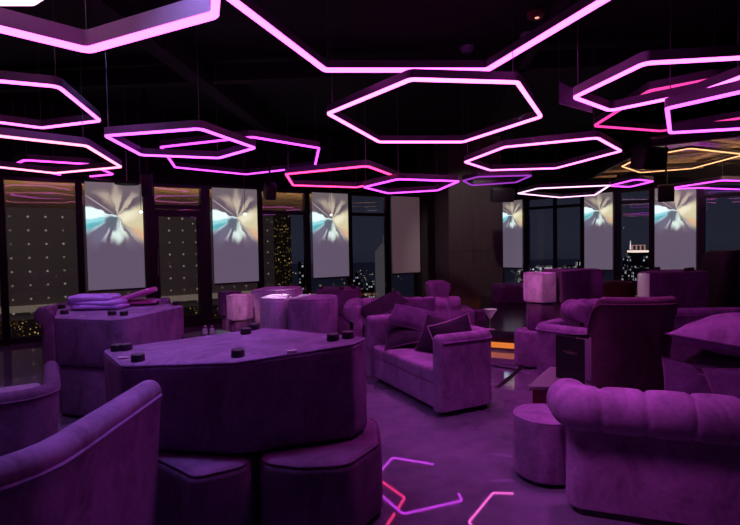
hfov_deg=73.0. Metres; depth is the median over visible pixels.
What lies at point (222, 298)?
pouf
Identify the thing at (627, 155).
trim
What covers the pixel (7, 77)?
light ring
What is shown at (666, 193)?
grille
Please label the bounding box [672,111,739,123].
light ring
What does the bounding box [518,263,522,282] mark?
building
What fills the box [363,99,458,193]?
light ring
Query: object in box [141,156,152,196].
speaker
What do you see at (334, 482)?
pouf
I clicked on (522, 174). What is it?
light ring
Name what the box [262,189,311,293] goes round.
window
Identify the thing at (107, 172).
light ring
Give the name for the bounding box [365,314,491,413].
loveseat
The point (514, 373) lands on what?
trim
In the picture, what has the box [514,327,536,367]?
pouf
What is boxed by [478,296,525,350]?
platform
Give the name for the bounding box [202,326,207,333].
glass shaker
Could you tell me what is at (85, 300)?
folded cloth
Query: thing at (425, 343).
cushion
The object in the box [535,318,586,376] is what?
tub chair
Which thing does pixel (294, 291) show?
pouf
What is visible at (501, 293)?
bench
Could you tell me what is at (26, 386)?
seat cushion
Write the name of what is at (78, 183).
window
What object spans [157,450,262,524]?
pouf
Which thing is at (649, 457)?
sofa
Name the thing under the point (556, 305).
ottoman
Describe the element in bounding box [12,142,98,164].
light ring
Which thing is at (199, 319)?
door
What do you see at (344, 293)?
ottoman
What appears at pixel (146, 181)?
grille
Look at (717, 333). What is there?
cushion
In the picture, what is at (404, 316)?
cushion
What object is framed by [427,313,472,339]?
cushion
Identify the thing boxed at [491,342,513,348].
light
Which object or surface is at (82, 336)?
table
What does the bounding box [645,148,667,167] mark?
grille
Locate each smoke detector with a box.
[460,44,473,54]
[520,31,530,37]
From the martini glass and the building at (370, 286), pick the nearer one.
the martini glass
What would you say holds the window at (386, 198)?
in the wall at (389, 155)
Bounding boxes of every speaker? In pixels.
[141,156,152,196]
[263,102,276,199]
[490,131,513,201]
[630,81,668,169]
[658,116,674,201]
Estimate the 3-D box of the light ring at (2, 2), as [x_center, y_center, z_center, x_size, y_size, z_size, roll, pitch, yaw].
[-2.607,-2.285,3.533,0.669,0.510,1.261,-3,3,-44]
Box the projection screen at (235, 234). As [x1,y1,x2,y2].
[211,184,258,284]
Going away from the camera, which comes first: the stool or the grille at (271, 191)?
the stool
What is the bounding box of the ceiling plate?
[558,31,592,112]
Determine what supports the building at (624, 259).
on the ground
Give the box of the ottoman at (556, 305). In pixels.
[553,302,567,325]
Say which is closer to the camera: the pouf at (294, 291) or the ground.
the pouf at (294, 291)
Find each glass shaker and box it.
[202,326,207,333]
[209,325,214,333]
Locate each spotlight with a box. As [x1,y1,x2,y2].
[137,89,141,212]
[242,119,245,214]
[329,129,331,215]
[527,8,545,20]
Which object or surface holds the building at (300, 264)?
on the ground
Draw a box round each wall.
[0,97,416,194]
[414,146,434,297]
[434,134,502,308]
[503,119,739,198]
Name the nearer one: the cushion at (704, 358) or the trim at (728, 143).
the cushion at (704, 358)
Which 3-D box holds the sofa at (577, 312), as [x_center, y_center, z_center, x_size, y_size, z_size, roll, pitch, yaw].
[2.467,0.836,5.427,0.762,0.864,0.545,-1,2,0]
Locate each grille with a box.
[141,176,151,195]
[267,187,276,199]
[494,190,512,201]
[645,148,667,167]
[659,186,673,200]
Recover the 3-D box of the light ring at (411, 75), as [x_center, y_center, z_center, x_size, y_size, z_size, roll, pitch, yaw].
[0.759,-2.173,5.817,2.493,1.010,2.819,-1,2,0]
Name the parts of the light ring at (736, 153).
ring frame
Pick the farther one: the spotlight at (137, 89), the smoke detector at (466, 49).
the spotlight at (137, 89)
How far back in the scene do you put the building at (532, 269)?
1301.91 m
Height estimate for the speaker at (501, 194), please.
1.617 m
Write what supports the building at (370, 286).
on the ground
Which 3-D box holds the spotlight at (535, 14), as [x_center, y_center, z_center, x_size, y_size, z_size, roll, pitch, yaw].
[1.788,-2.644,5.351,0.210,0.056,0.210,-1,2,0]
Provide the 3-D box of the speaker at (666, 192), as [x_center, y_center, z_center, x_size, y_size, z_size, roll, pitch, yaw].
[5.410,-1.986,9.135,0.260,1.758,0.298,0,2,29]
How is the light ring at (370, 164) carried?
hanging from the ceiling
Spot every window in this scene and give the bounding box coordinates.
[0,176,10,345]
[3,176,85,343]
[82,180,152,298]
[204,186,263,324]
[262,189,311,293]
[309,191,352,285]
[352,193,391,294]
[390,196,421,296]
[503,198,526,282]
[524,196,583,271]
[581,191,617,279]
[615,187,653,279]
[650,188,702,269]
[699,181,739,266]
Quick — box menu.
[556,335,590,383]
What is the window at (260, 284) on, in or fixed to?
in the wall at (389, 155)
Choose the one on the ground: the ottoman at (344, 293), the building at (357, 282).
the building at (357, 282)
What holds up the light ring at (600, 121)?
hanging from the ceiling
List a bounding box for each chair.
[0,361,60,456]
[0,380,161,524]
[425,280,474,325]
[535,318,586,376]
[585,296,677,391]
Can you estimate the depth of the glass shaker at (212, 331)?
4.69 m
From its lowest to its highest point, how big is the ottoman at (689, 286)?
0.560 m
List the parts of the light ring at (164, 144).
ring frame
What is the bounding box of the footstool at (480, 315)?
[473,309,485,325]
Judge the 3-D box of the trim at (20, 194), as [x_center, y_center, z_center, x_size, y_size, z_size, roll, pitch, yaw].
[-5.152,-1.447,9.340,11.282,0.820,1.100,-2,2,-33]
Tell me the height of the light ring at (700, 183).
1.380 m
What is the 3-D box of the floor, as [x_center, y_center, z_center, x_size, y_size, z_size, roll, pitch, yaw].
[0.274,1.392,5.852,19.500,0.200,17.600,-1,2,0]
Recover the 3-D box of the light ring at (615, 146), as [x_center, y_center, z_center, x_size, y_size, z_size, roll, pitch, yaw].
[2.358,-2.106,6.980,1.974,1.280,2.441,-1,2,0]
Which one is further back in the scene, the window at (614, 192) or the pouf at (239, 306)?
the window at (614, 192)
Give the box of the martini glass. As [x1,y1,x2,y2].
[483,308,496,329]
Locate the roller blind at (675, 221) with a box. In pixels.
[654,185,695,269]
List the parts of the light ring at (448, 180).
ring frame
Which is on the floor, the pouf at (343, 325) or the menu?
the pouf at (343, 325)
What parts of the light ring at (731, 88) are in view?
ring frame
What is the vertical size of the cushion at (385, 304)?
0.392 m
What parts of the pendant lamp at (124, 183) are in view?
stem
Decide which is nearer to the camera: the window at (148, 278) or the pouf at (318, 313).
the pouf at (318, 313)
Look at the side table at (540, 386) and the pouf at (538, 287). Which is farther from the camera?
the pouf at (538, 287)
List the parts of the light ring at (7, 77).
ring frame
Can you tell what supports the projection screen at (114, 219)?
attached to the window at (148, 278)
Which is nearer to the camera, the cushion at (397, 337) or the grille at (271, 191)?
the cushion at (397, 337)
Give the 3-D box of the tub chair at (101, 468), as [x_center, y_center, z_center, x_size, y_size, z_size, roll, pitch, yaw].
[-1.487,1.028,1.912,0.976,0.865,1.148,-1,2,0]
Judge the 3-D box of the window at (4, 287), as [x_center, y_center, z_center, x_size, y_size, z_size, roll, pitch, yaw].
[-6.328,-0.009,7.726,1.170,2.700,0.140,-2,2,-33]
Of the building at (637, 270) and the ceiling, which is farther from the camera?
the building at (637, 270)
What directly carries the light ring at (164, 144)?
hanging from the ceiling
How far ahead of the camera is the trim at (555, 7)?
5.97 m
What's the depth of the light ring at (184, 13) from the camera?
3.52 m
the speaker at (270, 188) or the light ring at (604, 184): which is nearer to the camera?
the speaker at (270, 188)
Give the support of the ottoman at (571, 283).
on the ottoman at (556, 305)
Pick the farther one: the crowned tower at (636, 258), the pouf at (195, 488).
the crowned tower at (636, 258)
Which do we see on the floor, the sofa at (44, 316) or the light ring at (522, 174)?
the sofa at (44, 316)
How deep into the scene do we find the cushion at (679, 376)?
3.06 m
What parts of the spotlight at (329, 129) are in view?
stem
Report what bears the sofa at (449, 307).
on the floor
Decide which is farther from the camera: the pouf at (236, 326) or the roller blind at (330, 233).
the roller blind at (330, 233)
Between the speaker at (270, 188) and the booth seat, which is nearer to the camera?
the booth seat
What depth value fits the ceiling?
6.34 m
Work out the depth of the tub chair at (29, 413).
3.31 m
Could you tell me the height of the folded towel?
0.166 m
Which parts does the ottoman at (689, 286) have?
panel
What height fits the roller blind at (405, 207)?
1.963 m
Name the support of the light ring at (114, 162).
hanging from the ceiling
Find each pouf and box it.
[59,365,105,415]
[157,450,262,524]
[218,290,240,315]
[222,316,230,331]
[226,293,252,320]
[231,319,252,331]
[251,286,302,323]
[259,417,382,524]
[260,294,291,329]
[288,294,337,333]
[337,316,349,334]
[513,403,565,485]
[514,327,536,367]
[523,272,555,302]
[526,302,552,330]
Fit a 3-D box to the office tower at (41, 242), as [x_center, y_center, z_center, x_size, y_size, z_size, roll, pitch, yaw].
[-12.447,0.382,23.932,15.318,51.000,8.160,-2,2,-33]
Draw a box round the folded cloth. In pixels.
[66,293,129,309]
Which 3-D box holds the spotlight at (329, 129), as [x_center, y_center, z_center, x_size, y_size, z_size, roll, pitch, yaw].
[-0.763,-1.831,9.541,0.036,1.880,0.034,-1,2,0]
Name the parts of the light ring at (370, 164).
ring frame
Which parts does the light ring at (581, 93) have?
ring frame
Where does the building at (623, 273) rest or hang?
on the ground
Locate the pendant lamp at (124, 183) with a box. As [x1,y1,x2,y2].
[114,88,139,185]
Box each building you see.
[298,261,304,293]
[353,279,362,288]
[361,289,367,298]
[366,283,374,298]
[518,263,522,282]
[530,267,537,271]
[536,265,551,271]
[563,265,574,267]
[575,261,579,267]
[621,271,626,280]
[622,256,626,271]
[634,267,648,296]
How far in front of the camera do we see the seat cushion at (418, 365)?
4.91 m
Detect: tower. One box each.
[0,207,291,337]
[375,235,384,297]
[627,245,648,281]
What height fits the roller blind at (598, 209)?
1.963 m
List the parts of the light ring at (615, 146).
ring frame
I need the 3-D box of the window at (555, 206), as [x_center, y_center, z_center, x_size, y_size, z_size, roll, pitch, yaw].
[4.863,-0.396,13.212,0.140,2.700,1.631,-3,3,-44]
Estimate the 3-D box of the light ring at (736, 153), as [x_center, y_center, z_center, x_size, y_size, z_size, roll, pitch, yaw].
[5.689,-2.384,9.384,1.903,1.010,2.746,-1,2,0]
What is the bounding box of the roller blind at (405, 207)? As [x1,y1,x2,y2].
[390,194,420,274]
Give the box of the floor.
[0,308,644,524]
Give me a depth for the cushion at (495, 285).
10.06 m
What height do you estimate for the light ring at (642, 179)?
1.340 m
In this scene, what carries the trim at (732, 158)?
attached to the wall at (578, 172)
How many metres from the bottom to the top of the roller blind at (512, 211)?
1.963 m
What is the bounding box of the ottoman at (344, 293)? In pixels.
[316,284,360,315]
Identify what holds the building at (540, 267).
on the ground
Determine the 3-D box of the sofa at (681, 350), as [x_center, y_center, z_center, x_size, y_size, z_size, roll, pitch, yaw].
[3.675,0.849,5.385,1.621,0.800,0.660,-1,2,0]
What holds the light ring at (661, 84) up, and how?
hanging from the ceiling
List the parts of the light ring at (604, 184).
ring frame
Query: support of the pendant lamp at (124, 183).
hanging from the ceiling
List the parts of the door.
handle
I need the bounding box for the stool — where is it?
[604,280,635,296]
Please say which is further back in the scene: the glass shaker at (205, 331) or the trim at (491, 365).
the trim at (491, 365)
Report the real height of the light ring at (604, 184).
1.410 m
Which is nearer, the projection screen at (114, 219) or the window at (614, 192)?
the projection screen at (114, 219)
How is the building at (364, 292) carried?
on the ground
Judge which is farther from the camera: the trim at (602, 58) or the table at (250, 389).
the trim at (602, 58)
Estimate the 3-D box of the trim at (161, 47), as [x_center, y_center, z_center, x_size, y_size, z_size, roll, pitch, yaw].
[-2.292,-2.380,5.669,0.220,0.160,7.533,-1,2,5]
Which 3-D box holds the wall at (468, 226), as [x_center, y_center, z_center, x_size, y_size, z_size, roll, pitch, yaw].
[2.292,-0.935,12.005,1.334,3.950,1.212,-1,2,-13]
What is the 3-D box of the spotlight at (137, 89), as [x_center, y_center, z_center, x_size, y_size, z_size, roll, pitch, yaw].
[-3.395,-1.687,7.343,0.036,1.922,0.034,-1,2,0]
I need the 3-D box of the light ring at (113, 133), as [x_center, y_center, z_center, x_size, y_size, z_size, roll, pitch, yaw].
[-2.122,-1.974,5.710,1.518,1.300,1.642,-1,2,0]
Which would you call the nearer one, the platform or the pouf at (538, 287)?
the pouf at (538, 287)
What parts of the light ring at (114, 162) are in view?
ring frame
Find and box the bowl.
[483,308,496,318]
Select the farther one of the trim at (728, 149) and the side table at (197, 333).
the trim at (728, 149)
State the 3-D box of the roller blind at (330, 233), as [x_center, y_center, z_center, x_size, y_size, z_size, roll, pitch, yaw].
[-0.873,-0.626,11.141,0.900,1.963,0.070,-2,2,-33]
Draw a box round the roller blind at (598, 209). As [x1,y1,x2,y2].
[584,189,612,270]
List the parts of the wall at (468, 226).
wood panel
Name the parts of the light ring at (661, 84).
ring frame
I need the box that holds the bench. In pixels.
[491,283,525,303]
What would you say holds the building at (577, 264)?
on the ground
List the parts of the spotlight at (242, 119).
stem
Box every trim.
[0,43,739,92]
[4,180,311,213]
[75,0,272,132]
[487,0,567,126]
[491,365,518,370]
[495,367,523,387]
[587,140,647,179]
[588,132,739,178]
[602,167,702,172]
[614,158,739,166]
[629,149,739,158]
[650,130,739,146]
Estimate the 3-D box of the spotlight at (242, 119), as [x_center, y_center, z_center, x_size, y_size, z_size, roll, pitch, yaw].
[-2.110,-1.750,8.343,0.036,1.912,0.034,-1,2,0]
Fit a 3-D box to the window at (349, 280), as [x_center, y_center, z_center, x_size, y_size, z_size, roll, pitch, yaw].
[-0.925,-0.226,11.236,1.170,2.700,0.140,-2,2,-33]
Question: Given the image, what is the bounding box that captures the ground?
[292,257,696,297]
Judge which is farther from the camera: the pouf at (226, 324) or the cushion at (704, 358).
the pouf at (226, 324)
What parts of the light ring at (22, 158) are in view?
ring frame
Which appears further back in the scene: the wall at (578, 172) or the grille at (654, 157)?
the wall at (578, 172)
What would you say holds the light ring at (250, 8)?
hanging from the ceiling
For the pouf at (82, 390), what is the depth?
4.42 m
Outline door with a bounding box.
[148,183,209,326]
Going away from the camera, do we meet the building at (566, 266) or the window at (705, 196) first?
the window at (705, 196)
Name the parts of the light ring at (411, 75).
ring frame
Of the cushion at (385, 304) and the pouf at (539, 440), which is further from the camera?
the cushion at (385, 304)
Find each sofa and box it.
[34,298,170,366]
[342,296,460,341]
[546,378,739,524]
[560,298,598,327]
[670,307,739,360]
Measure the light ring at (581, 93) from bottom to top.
1.200 m
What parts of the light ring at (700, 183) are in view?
ring frame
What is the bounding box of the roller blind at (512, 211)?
[503,197,522,268]
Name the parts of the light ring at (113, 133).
ring frame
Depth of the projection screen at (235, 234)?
9.95 m
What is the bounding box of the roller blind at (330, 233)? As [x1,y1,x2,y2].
[311,189,349,278]
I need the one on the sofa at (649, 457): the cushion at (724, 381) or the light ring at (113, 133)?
the cushion at (724, 381)
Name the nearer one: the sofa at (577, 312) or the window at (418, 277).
the sofa at (577, 312)
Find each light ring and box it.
[0,0,42,5]
[0,0,100,128]
[0,0,220,52]
[0,20,121,173]
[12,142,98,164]
[89,169,113,176]
[104,21,255,158]
[160,81,319,174]
[227,0,609,72]
[285,81,400,187]
[327,0,542,142]
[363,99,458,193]
[462,107,531,185]
[464,29,621,170]
[517,129,609,197]
[573,0,739,110]
[593,108,667,131]
[610,175,653,186]
[621,105,739,172]
[623,62,727,98]
[664,0,739,133]
[667,156,739,189]
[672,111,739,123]
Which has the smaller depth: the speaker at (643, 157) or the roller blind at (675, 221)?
the speaker at (643, 157)
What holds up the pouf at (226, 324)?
on the floor
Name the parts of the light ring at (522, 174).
ring frame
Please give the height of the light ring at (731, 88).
1.380 m
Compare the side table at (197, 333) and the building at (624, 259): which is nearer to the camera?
the side table at (197, 333)
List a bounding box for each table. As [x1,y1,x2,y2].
[54,301,183,367]
[104,323,366,453]
[181,330,229,338]
[528,366,590,403]
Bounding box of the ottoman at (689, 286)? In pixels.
[638,267,708,307]
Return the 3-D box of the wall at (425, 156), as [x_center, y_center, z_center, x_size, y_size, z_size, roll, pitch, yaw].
[2.427,-0.990,13.522,3.068,3.950,0.200,-2,2,-33]
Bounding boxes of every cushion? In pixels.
[0,383,39,392]
[361,290,410,319]
[373,343,432,381]
[384,304,437,330]
[384,327,421,349]
[405,298,435,311]
[414,314,448,352]
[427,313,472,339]
[492,283,522,287]
[662,357,711,394]
[665,312,739,357]
[684,349,739,375]
[702,368,739,397]
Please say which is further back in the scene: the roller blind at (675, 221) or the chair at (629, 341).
the roller blind at (675, 221)
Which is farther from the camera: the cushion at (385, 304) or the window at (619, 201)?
the window at (619, 201)
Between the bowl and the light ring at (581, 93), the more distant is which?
the bowl
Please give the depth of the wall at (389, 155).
9.66 m
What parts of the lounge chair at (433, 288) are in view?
backrest, seat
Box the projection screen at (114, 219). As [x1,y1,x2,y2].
[84,178,144,292]
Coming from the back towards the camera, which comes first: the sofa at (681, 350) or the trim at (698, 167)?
the trim at (698, 167)
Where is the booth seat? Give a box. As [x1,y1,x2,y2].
[701,250,739,307]
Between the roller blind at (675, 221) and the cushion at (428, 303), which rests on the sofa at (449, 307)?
the cushion at (428, 303)
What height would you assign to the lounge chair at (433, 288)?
0.900 m
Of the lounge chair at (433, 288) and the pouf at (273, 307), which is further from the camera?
the lounge chair at (433, 288)
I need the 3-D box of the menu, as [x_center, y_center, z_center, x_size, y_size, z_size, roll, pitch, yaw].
[1.487,0.690,3.588,0.233,0.315,0.203,-1,2,0]
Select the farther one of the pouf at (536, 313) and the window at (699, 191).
the window at (699, 191)
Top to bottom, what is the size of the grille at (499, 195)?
0.237 m
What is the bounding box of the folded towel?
[121,287,159,304]
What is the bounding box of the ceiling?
[0,0,739,155]
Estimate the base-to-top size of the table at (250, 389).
0.583 m
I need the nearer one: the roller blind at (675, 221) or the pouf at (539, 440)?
the pouf at (539, 440)
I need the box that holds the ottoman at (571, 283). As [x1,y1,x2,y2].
[542,268,603,302]
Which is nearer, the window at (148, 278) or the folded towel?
the folded towel
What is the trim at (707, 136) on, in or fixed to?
attached to the wall at (578, 172)
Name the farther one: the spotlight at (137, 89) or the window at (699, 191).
the window at (699, 191)
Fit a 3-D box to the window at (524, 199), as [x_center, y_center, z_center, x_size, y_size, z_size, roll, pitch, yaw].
[4.035,-0.411,14.053,0.140,2.700,0.871,-3,3,-44]
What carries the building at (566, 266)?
on the ground

